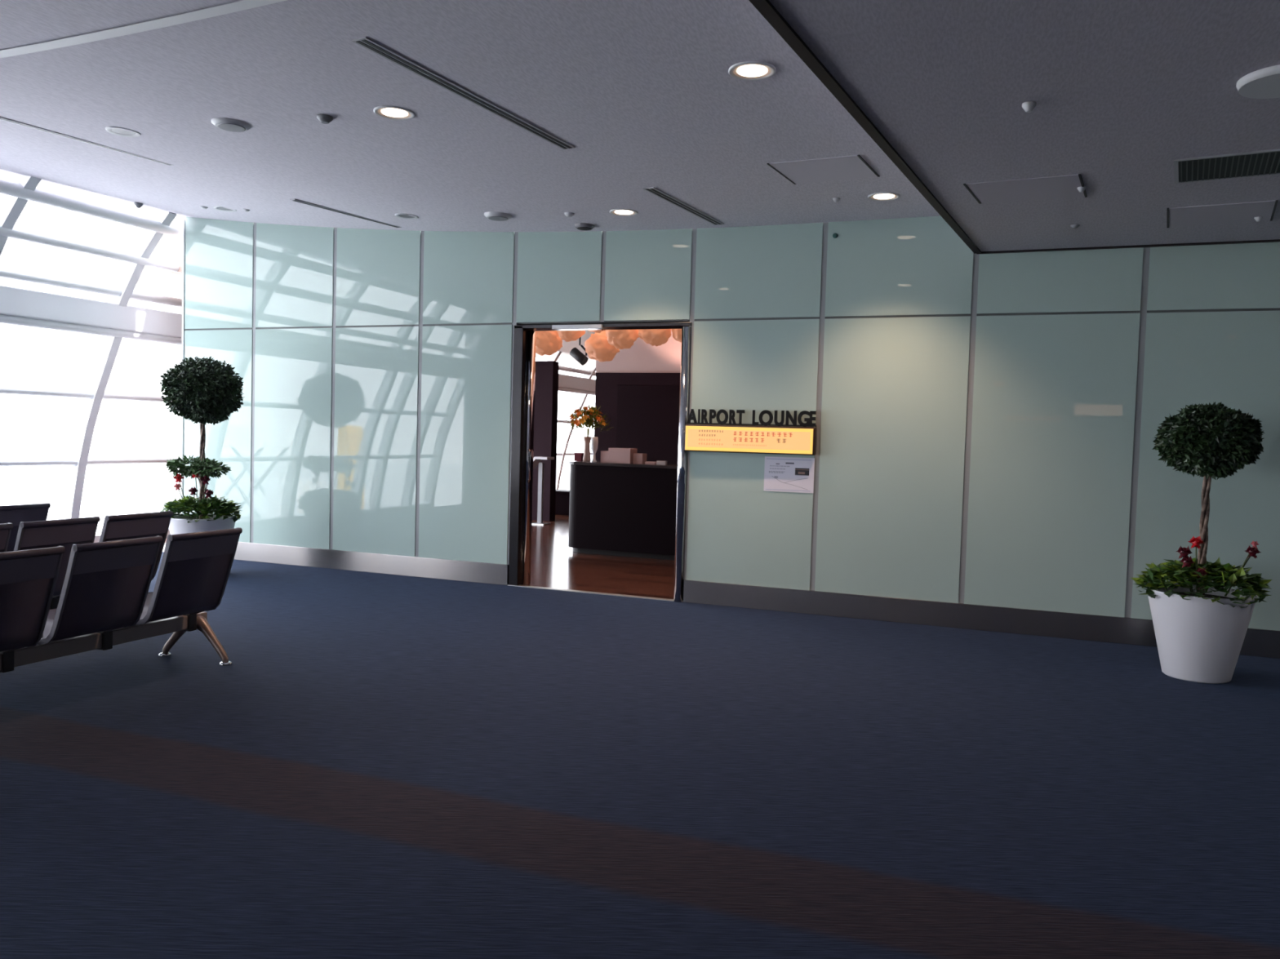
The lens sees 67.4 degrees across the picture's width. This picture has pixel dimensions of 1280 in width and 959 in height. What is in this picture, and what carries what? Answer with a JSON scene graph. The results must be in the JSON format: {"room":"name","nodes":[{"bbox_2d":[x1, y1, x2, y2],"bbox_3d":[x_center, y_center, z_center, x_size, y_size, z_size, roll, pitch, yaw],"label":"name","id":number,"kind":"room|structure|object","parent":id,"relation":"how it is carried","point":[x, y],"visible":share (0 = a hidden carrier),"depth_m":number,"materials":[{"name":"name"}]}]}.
{"room":"airport terminal","nodes":[
{"label":"airport terminal","id":0,"kind":"room"},
{"bbox_2d":[0,175,182,542],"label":"window","id":1,"kind":"structure","parent":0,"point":[115,320],"depth_m":9.91,"materials":[{"name":"white paint"}]},
{"bbox_2d":[93,257,595,367],"bbox_3d":[6.140,-2.363,17.907,17.900,0.150,22.050,3,3,21],"label":"ceiling","id":2,"kind":"structure","parent":0,"point":[150,276],"depth_m":11.09,"materials":[{"name":"beige"}]},
{"bbox_2d":[533,330,562,355],"bbox_3d":[-1.033,-1.752,10.455,0.383,0.804,0.378,3,3,21],"label":"paper lantern","id":3,"kind":"object","parent":2,"relation":"hanging from","point":[548,342],"visible":0.56,"depth_m":10.34,"materials":[{"name":"brown paper"}]},
{"bbox_2d":[556,330,585,342],"bbox_3d":[-0.735,-1.802,10.236,0.316,0.667,0.311,3,3,21],"label":"paper lantern","id":4,"kind":"object","parent":2,"relation":"hanging from","point":[567,335],"visible":0.44,"depth_m":10.16,"materials":[{"name":"brown paper"}]},
{"bbox_2d":[569,337,588,364],"bbox_3d":[-0.832,-1.920,13.163,0.266,0.701,0.130,3,3,27],"label":"spotlight","id":5,"kind":"object","parent":2,"relation":"hanging from","point":[575,353],"visible":0.77,"depth_m":13.13,"materials":[{"name":"black metal"}]},
{"bbox_2d":[589,329,605,333],"bbox_3d":[-0.475,-1.889,10.667,0.373,0.517,0.362,1,3,-8],"label":"paper lantern","id":6,"kind":"object","parent":2,"relation":"hanging from","point":[593,331],"visible":0.06,"depth_m":10.61,"materials":[{"name":"brown"}]},
{"bbox_2d":[584,329,619,361],"bbox_3d":[-0.404,-1.689,10.217,0.378,0.872,0.381,3,3,21],"label":"paper lantern","id":7,"kind":"object","parent":2,"relation":"hanging from","point":[597,348],"visible":0.8,"depth_m":10.10,"materials":[{"name":"brown paper"}]},
{"bbox_2d":[604,329,639,349],"bbox_3d":[-0.181,-1.725,9.909,0.350,0.760,0.346,3,3,21],"label":"paper lantern","id":8,"kind":"object","parent":2,"relation":"hanging from","point":[620,339],"visible":0.62,"depth_m":9.81,"materials":[{"name":"brown paper"}]},
{"bbox_2d":[637,328,671,346],"bbox_3d":[0.159,-1.724,9.778,0.359,0.731,0.345,3,3,21],"label":"paper lantern","id":9,"kind":"object","parent":2,"relation":"hanging from","point":[656,337],"visible":0.59,"depth_m":9.69,"materials":[{"name":"brown paper"}]},
{"bbox_2d":[671,328,681,342],"bbox_3d":[0.468,-1.721,9.656,0.301,0.708,0.318,1,3,-13],"label":"paper lantern","id":10,"kind":"object","parent":2,"relation":"hanging from","point":[677,333],"visible":0.2,"depth_m":9.58,"materials":[{"name":"brown paper"}]},
{"bbox_2d":[0,0,940,231],"bbox_3d":[-5.793,-2.246,-0.099,7.908,0.686,20.709,3,3,28],"label":"ceiling","id":11,"kind":"structure","parent":0,"point":[644,92],"depth_m":5.38,"materials":[{"name":"white paint"}]},
{"bbox_2d":[0,116,172,165],"bbox_3d":[-4.010,-2.288,6.115,0.055,0.015,2.196,3,3,31],"label":"ceiling vent","id":12,"kind":"object","parent":11,"relation":"in","point":[1,117],"visible":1,"depth_m":6.45,"materials":[{"name":"silver metal"}]},
{"bbox_2d":[105,126,141,137],"bbox_3d":[-3.295,-2.219,6.123,0.201,0.013,0.201,3,3,21],"label":"recessed light","id":13,"kind":"object","parent":11,"relation":"in","point":[117,131],"visible":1,"depth_m":6.13,"materials":[{"name":"grey metal"}]},
{"bbox_2d":[133,201,142,208],"bbox_3d":[-4.897,-2.684,9.376,0.080,0.062,0.080,3,3,21],"label":"sprinkler","id":14,"kind":"object","parent":11,"relation":"attached to","point":[138,205],"visible":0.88,"depth_m":9.35,"materials":[{"name":"grey metal"}]},
{"bbox_2d":[0,0,286,57],"bbox_3d":[-3.901,-2.291,5.122,6.033,0.421,0.070,3,3,27],"label":"trim","id":15,"kind":"structure","parent":11,"relation":"attached to","point":[242,5],"depth_m":4.27,"materials":[{"name":"white metal"}]},
{"bbox_2d":[213,205,236,212],"bbox_3d":[-3.855,-2.518,8.927,0.201,0.013,0.201,3,3,21],"label":"recessed light","id":16,"kind":"object","parent":11,"relation":"in","point":[216,207],"visible":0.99,"depth_m":8.95,"materials":[{"name":"grey"}]},
{"bbox_2d":[211,117,251,132],"bbox_3d":[-2.441,-2.120,5.735,0.220,0.038,0.220,3,3,21],"label":"ceiling speaker","id":17,"kind":"object","parent":11,"relation":"attached to","point":[227,124],"visible":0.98,"depth_m":5.69,"materials":[{"name":"grey plastic"}]},
{"bbox_2d":[217,123,245,132],"bbox_3d":[-2.442,-2.104,5.736,0.158,0.006,0.158,3,3,21],"label":"grille","id":18,"kind":"object","parent":17,"relation":"attached to","point":[237,127],"depth_m":5.72,"materials":[{"name":"grey plastic"}]},
{"bbox_2d":[316,114,333,124],"bbox_3d":[-1.795,-2.057,5.471,0.090,0.047,0.090,3,3,21],"label":"smoke detector","id":19,"kind":"object","parent":11,"relation":"attached to","point":[323,118],"visible":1,"depth_m":5.45,"materials":[{"name":"grey plastic"}]},
{"bbox_2d":[289,198,401,227],"bbox_3d":[-2.564,-2.339,8.456,0.065,0.015,1.166,3,3,33],"label":"ceiling vent","id":20,"kind":"object","parent":11,"relation":"in","point":[292,199],"visible":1,"depth_m":8.35,"materials":[{"name":"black metal"}]},
{"bbox_2d":[373,105,415,119],"bbox_3d":[-1.360,-2.033,5.321,0.224,0.014,0.224,3,3,21],"label":"recessed light","id":21,"kind":"object","parent":11,"relation":"in","point":[389,112],"visible":1,"depth_m":5.32,"materials":[{"name":"beige"}]},
{"bbox_2d":[395,213,418,219],"bbox_3d":[-2.012,-2.272,8.282,0.201,0.013,0.201,3,3,21],"label":"recessed light","id":22,"kind":"object","parent":11,"relation":"in","point":[402,215],"visible":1,"depth_m":8.30,"materials":[{"name":"grey metal"}]},
{"bbox_2d":[351,36,575,149],"bbox_3d":[-0.845,-1.998,5.076,0.086,0.012,1.760,4,3,28],"label":"ceiling vent","id":23,"kind":"object","parent":11,"relation":"in","point":[369,44],"visible":1,"depth_m":4.89,"materials":[{"name":"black metal"}]},
{"bbox_2d":[484,211,512,221],"bbox_3d":[-1.169,-2.174,7.920,0.230,0.046,0.230,3,3,21],"label":"ceiling speaker","id":24,"kind":"object","parent":11,"relation":"attached to","point":[493,215],"visible":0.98,"depth_m":7.86,"materials":[{"name":"grey"}]},
{"bbox_2d":[488,216,508,221],"bbox_3d":[-1.170,-2.155,7.921,0.166,0.007,0.166,3,3,21],"label":"grille","id":25,"kind":"object","parent":24,"relation":"attached to","point":[493,218],"depth_m":7.90,"materials":[{"name":"grey metal"}]},
{"bbox_2d":[564,212,574,217],"bbox_3d":[-0.566,-2.123,7.683,0.080,0.042,0.080,3,3,21],"label":"smoke detector","id":26,"kind":"object","parent":11,"relation":"attached to","point":[566,214],"visible":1,"depth_m":7.66,"materials":[{"name":"grey plastic"}]},
{"bbox_2d":[574,222,594,230],"bbox_3d":[-0.469,-2.142,8.117,0.170,0.046,0.170,3,3,21],"label":"ceiling speaker","id":27,"kind":"object","parent":11,"relation":"attached to","point":[581,226],"visible":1,"depth_m":8.07,"materials":[{"name":"grey"}]},
{"bbox_2d":[577,226,591,230],"bbox_3d":[-0.470,-2.122,8.118,0.122,0.007,0.122,3,3,21],"label":"grille","id":28,"kind":"object","parent":27,"relation":"attached to","point":[578,228],"depth_m":8.09,"materials":[{"name":"black metal"}]},
{"bbox_2d":[609,208,638,216],"bbox_3d":[-0.127,-2.097,7.531,0.224,0.014,0.224,3,3,21],"label":"recessed light","id":29,"kind":"object","parent":11,"relation":"in","point":[620,212],"visible":1,"depth_m":7.53,"materials":[{"name":"beige"}]},
{"bbox_2d":[643,186,724,225],"bbox_3d":[0.352,-2.063,7.274,0.086,0.012,1.228,3,3,28],"label":"ceiling vent","id":30,"kind":"object","parent":11,"relation":"in","point":[653,190],"visible":1,"depth_m":7.20,"materials":[{"name":"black metal"}]},
{"bbox_2d":[728,61,776,80],"bbox_3d":[0.529,-1.929,4.532,0.224,0.014,0.224,3,3,21],"label":"recessed light","id":31,"kind":"object","parent":11,"relation":"in","point":[748,72],"visible":1,"depth_m":4.53,"materials":[{"name":"grey plastic"}]},
{"bbox_2d":[767,155,879,184],"bbox_3d":[1.182,-1.986,6.155,0.598,0.009,0.522,3,3,25],"label":"access hatch","id":32,"kind":"object","parent":11,"relation":"attached to","point":[854,166],"visible":1,"depth_m":6.14,"materials":[{"name":"grey paint"}]},
{"bbox_2d":[832,197,839,203],"bbox_3d":[1.406,-2.004,6.872,0.050,0.042,0.050,3,3,21],"label":"sprinkler","id":33,"kind":"object","parent":11,"relation":"attached to","point":[836,200],"visible":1,"depth_m":6.86,"materials":[{"name":"grey metal"}]},
{"bbox_2d":[867,191,900,200],"bbox_3d":[1.721,-1.997,6.772,0.224,0.014,0.224,3,3,21],"label":"recessed light","id":34,"kind":"object","parent":11,"relation":"in","point":[882,196],"visible":1,"depth_m":6.76,"materials":[{"name":"beige"}]},
{"bbox_2d":[532,360,559,521],"bbox_3d":[-2.521,-0.662,15.822,2.470,2.550,0.200,3,3,21],"label":"wall partition","id":35,"kind":"structure","parent":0,"point":[546,383],"depth_m":15.33,"materials":[{"name":"black"}]},
{"bbox_2d":[174,351,595,500],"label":"window","id":36,"kind":"structure","parent":35,"relation":"in","point":[585,385],"depth_m":21.15,"materials":[{"name":"white paint"}]},
{"bbox_2d":[594,373,680,463],"bbox_3d":[1.468,-0.243,12.440,4.400,2.245,0.340,3,3,21],"label":"wall","id":37,"kind":"structure","parent":0,"point":[642,410],"depth_m":12.81,"materials":[{"name":"black"}]},
{"bbox_2d":[595,329,681,373],"bbox_3d":[1.982,-1.766,12.228,5.420,0.865,0.300,3,3,21],"label":"wall","id":38,"kind":"structure","parent":0,"point":[642,357],"depth_m":12.82,"materials":[{"name":"pink"}]},
{"bbox_2d":[0,514,1279,958],"bbox_3d":[2.382,1.173,8.781,17.900,0.200,42.000,3,3,21],"label":"floor","id":39,"kind":"structure","parent":0,"point":[380,766],"depth_m":3.85,"materials":[{"name":"carpet"}]},
{"bbox_2d":[0,502,50,551],"bbox_3d":[-4.784,0.589,5.858,0.735,0.824,2.325,3,3,21],"label":"seating","id":40,"kind":"object","parent":39,"relation":"on","point":[14,514],"visible":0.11,"depth_m":6.47,"materials":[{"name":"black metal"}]},
{"bbox_2d":[0,511,173,609],"bbox_3d":[-3.777,0.632,5.525,0.735,0.824,2.325,3,3,21],"label":"seating","id":41,"kind":"object","parent":39,"relation":"on","point":[66,533],"visible":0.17,"depth_m":5.72,"materials":[{"name":"leather"},{"name":"metal"}]},
{"bbox_2d":[0,527,242,672],"bbox_3d":[-2.948,0.697,4.619,0.735,0.824,2.325,3,3,21],"label":"seating","id":42,"kind":"object","parent":39,"relation":"on","point":[105,602],"visible":1,"depth_m":4.78,"materials":[{"name":"leather"},{"name":"metal"}]},
{"bbox_2d":[159,355,244,534],"bbox_3d":[-4.068,-0.136,8.927,0.733,2.035,0.730,4,3,38],"label":"topiary tree","id":43,"kind":"object","parent":39,"relation":"on","point":[200,390],"visible":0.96,"depth_m":8.75,"materials":[{"name":"green plant"}]},
{"bbox_2d":[531,456,554,524],"bbox_3d":[-1.568,0.166,14.827,0.398,1.040,0.240,3,3,21],"label":"stand","id":44,"kind":"object","parent":39,"relation":"on","point":[536,460],"visible":0.85,"depth_m":14.79,"materials":[{"name":"grey metal"}]},
{"bbox_2d":[555,489,569,515],"bbox_3d":[-1.549,0.390,16.872,3.200,0.410,0.440,3,3,21],"label":"ledge","id":45,"kind":"object","parent":39,"relation":"on","point":[562,496],"visible":0.04,"depth_m":16.57,"materials":[{"name":"black wood"}]},
{"bbox_2d":[568,461,677,559],"bbox_3d":[0.403,0.365,11.284,2.482,1.075,0.814,3,3,21],"label":"counter","id":46,"kind":"object","parent":39,"relation":"on","point":[615,508],"depth_m":11.10,"materials":[{"name":"black wood"}]},
{"bbox_2d":[573,453,583,461],"bbox_3d":[-0.739,-0.272,11.612,0.100,0.100,0.060,3,3,21],"label":"holder","id":47,"kind":"object","parent":46,"relation":"on","point":[577,456],"visible":0.99,"depth_m":11.58,"materials":[{"name":"red plastic"}]},
{"bbox_2d":[563,404,613,462],"bbox_3d":[-0.614,-0.565,11.528,0.598,0.701,0.572,3,3,21],"label":"flower arrangement","id":48,"kind":"object","parent":46,"relation":"on","point":[590,415],"visible":1,"depth_m":11.49,"materials":[{"name":"brown plant"}]},
{"bbox_2d":[590,436,598,462],"bbox_3d":[-0.544,-0.357,11.414,0.092,0.300,0.092,3,3,21],"label":"glass vase","id":49,"kind":"object","parent":46,"relation":"on","point":[594,440],"visible":0.98,"depth_m":11.38,"materials":[{"name":"white"}]},
{"bbox_2d":[600,450,608,462],"bbox_3d":[-0.383,-0.273,11.477,0.120,0.135,0.170,3,3,21],"label":"box","id":50,"kind":"object","parent":46,"relation":"on","point":[604,454],"visible":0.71,"depth_m":11.40,"materials":[{"name":"pink"}]},
{"bbox_2d":[608,448,637,463],"bbox_3d":[-0.204,-0.282,11.357,0.280,0.175,0.220,3,3,21],"label":"cardboard box","id":51,"kind":"object","parent":46,"relation":"on","point":[621,455],"visible":0.88,"depth_m":11.26,"materials":[{"name":"pink"}]},
{"bbox_2d":[568,461,677,469],"bbox_3d":[0.418,-0.154,11.261,2.482,0.035,0.814,3,3,21],"label":"countertop","id":52,"kind":"structure","parent":46,"relation":"on","point":[673,466],"depth_m":11.10,"materials":[{"name":"grey"}]},
{"bbox_2d":[632,453,646,463],"bbox_3d":[0.000,-0.246,11.278,0.120,0.120,0.140,3,3,21],"label":"carton","id":53,"kind":"object","parent":46,"relation":"on","point":[638,458],"visible":0.9,"depth_m":11.22,"materials":[{"name":"pink"}]},
{"bbox_2d":[644,461,656,464],"bbox_3d":[0.132,-0.193,11.184,0.120,0.030,0.100,3,3,21],"label":"card stand","id":54,"kind":"object","parent":46,"relation":"on","point":[646,462],"visible":0.8,"depth_m":11.14,"materials":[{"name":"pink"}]},
{"bbox_2d":[656,460,666,465],"bbox_3d":[0.253,-0.193,11.094,0.110,0.045,0.060,3,3,21],"label":"name plate","id":55,"kind":"object","parent":46,"relation":"on","point":[661,463],"visible":1,"depth_m":11.06,"materials":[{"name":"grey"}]},
{"bbox_2d":[1130,401,1271,684],"bbox_3d":[3.493,0.384,5.960,0.770,1.692,0.756,3,3,21],"label":"topiary tree","id":56,"kind":"object","parent":39,"relation":"on","point":[1201,624],"visible":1,"depth_m":5.79,"materials":[{"name":"green plant"}]},
{"bbox_2d":[180,216,1279,631],"bbox_3d":[2.748,-0.646,7.282,16.280,3.588,0.202,3,3,21],"label":"wall","id":57,"kind":"structure","parent":0,"point":[987,424],"depth_m":7.70,"materials":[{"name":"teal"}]},
{"bbox_2d":[233,542,508,585],"bbox_3d":[-3.044,0.790,9.524,3.955,0.190,0.042,3,3,21],"label":"baseboard","id":58,"kind":"structure","parent":57,"relation":"attached to","point":[406,566],"depth_m":9.31,"materials":[{"name":"silver metal"}]},
{"bbox_2d":[507,322,692,602],"bbox_3d":[-0.349,-0.175,8.527,1.693,2.379,0.274,3,3,21],"label":"door frame","id":59,"kind":"structure","parent":57,"relation":"in","point":[524,335],"depth_m":8.71,"materials":[{"name":"grey metal"}]},
{"bbox_2d":[551,324,602,328],"bbox_3d":[-0.553,-1.343,8.436,0.480,0.034,0.031,3,3,21],"label":"sensor","id":60,"kind":"object","parent":59,"relation":"attached to","point":[590,326],"visible":1,"depth_m":8.42,"materials":[{"name":"grey metal"}]},
{"bbox_2d":[684,423,817,455],"bbox_3d":[0.895,-0.330,7.874,1.096,0.228,0.080,3,3,21],"label":"sign","id":61,"kind":"object","parent":57,"relation":"attached to","point":[754,439],"visible":1,"depth_m":7.83,"materials":[{"name":"yellow plastic"}]},
{"bbox_2d":[686,408,816,426],"bbox_3d":[0.909,-0.507,7.868,1.085,0.127,0.070,3,3,21],"label":"sign lettering","id":62,"kind":"object","parent":61,"relation":"on","point":[809,423],"visible":1,"depth_m":7.82,"materials":[{"name":"black"}]},
{"bbox_2d":[764,456,814,493],"bbox_3d":[1.210,-0.040,7.801,0.410,0.283,0.004,3,3,21],"label":"paper notice","id":63,"kind":"object","parent":57,"relation":"attached to","point":[784,474],"visible":1,"depth_m":7.80,"materials":[{"name":"grey paper"}]},
{"bbox_2d":[795,467,808,475],"bbox_3d":[1.310,-0.062,7.759,0.115,0.058,0.001,3,3,21],"label":"picture","id":64,"kind":"object","parent":63,"relation":"attached to","point":[798,471],"depth_m":7.76,"materials":[{"name":"grey"}]},
{"bbox_2d":[832,232,837,238],"bbox_3d":[1.544,-1.932,7.600,0.040,0.039,0.012,3,3,21],"label":"marker","id":65,"kind":"object","parent":57,"relation":"attached to","point":[834,235],"visible":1,"depth_m":7.59,"materials":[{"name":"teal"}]},
{"bbox_2d":[749,0,981,253],"bbox_3d":[-2.107,-1.452,-1.546,0.050,0.042,19.799,3,3,28],"label":"trim","id":66,"kind":"structure","parent":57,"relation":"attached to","point":[765,7],"depth_m":4.08,"materials":[{"name":"brown metal"}]},
{"bbox_2d":[683,579,1279,658],"bbox_3d":[5.305,1.175,6.236,10.602,0.190,0.042,3,3,21],"label":"baseboard","id":67,"kind":"structure","parent":57,"relation":"attached to","point":[1130,631],"depth_m":7.37,"materials":[{"name":"silver metal"}]},
{"bbox_2d":[977,239,1279,253],"bbox_3d":[6.415,-1.527,5.679,8.363,0.022,0.030,3,3,21],"label":"trim","id":68,"kind":"structure","parent":57,"relation":"attached to","point":[1273,240],"depth_m":6.81,"materials":[{"name":"brown metal"}]},
{"bbox_2d":[768,0,1279,251],"bbox_3d":[1.784,-1.589,-3.073,10.569,0.649,19.700,3,3,21],"label":"ceiling","id":69,"kind":"structure","parent":0,"point":[1122,91],"depth_m":3.99,"materials":[{"name":"grey paint"}]},
{"bbox_2d":[963,173,1087,204],"bbox_3d":[2.178,-1.634,5.410,0.653,0.009,0.510,3,3,21],"label":"access hatch","id":70,"kind":"object","parent":69,"relation":"attached to","point":[1060,186],"visible":1,"depth_m":5.40,"materials":[{"name":"grey paint"}]},
{"bbox_2d":[1022,101,1035,112],"bbox_3d":[1.645,-1.578,4.059,0.056,0.047,0.056,3,3,21],"label":"sprinkler","id":71,"kind":"object","parent":69,"relation":"attached to","point":[1028,106],"visible":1,"depth_m":4.04,"materials":[{"name":"grey metal"}]},
{"bbox_2d":[1070,224,1079,228],"bbox_3d":[2.831,-1.651,6.245,0.056,0.032,0.056,3,3,21],"label":"sprinkler","id":72,"kind":"object","parent":69,"relation":"attached to","point":[1073,226],"visible":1,"depth_m":6.23,"materials":[{"name":"grey metal"}]},
{"bbox_2d":[1077,186,1085,192],"bbox_3d":[2.450,-1.615,5.325,0.044,0.042,0.044,3,3,21],"label":"sprinkler","id":73,"kind":"object","parent":69,"relation":"attached to","point":[1081,189],"visible":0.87,"depth_m":5.31,"materials":[{"name":"grey"}]},
{"bbox_2d":[1166,200,1278,227],"bbox_3d":[3.536,-1.616,5.847,0.578,0.009,0.560,3,3,28],"label":"access hatch","id":74,"kind":"object","parent":69,"relation":"attached to","point":[1241,212],"visible":1,"depth_m":5.83,"materials":[{"name":"grey paint"}]},
{"bbox_2d":[1173,148,1279,183],"bbox_3d":[3.155,-1.576,4.767,0.880,0.012,0.470,3,3,29],"label":"ceiling vent","id":75,"kind":"object","parent":69,"relation":"in","point":[1261,162],"visible":1,"depth_m":4.85,"materials":[{"name":"black metal"}]},
{"bbox_2d":[1235,64,1279,98],"bbox_3d":[2.481,-1.541,3.700,0.310,0.042,0.310,3,3,21],"label":"ceiling speaker","id":76,"kind":"object","parent":69,"relation":"attached to","point":[1263,83],"visible":1,"depth_m":3.71,"materials":[{"name":"grey plastic"}]},
{"bbox_2d":[1253,216,1262,222],"bbox_3d":[3.790,-1.603,5.883,0.044,0.042,0.044,3,3,21],"label":"sprinkler","id":77,"kind":"object","parent":69,"relation":"attached to","point":[1258,219],"visible":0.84,"depth_m":5.87,"materials":[{"name":"grey"}]},
{"label":"outside","id":78,"kind":"structure","parent":0,"visible":0},
{"bbox_2d":[0,449,570,533],"bbox_3d":[-71.797,1.263,49.952,150.050,0.300,280.000,3,3,21],"label":"apron","id":79,"kind":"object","parent":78,"point":[109,490],"visible":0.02,"depth_m":83.39,"materials":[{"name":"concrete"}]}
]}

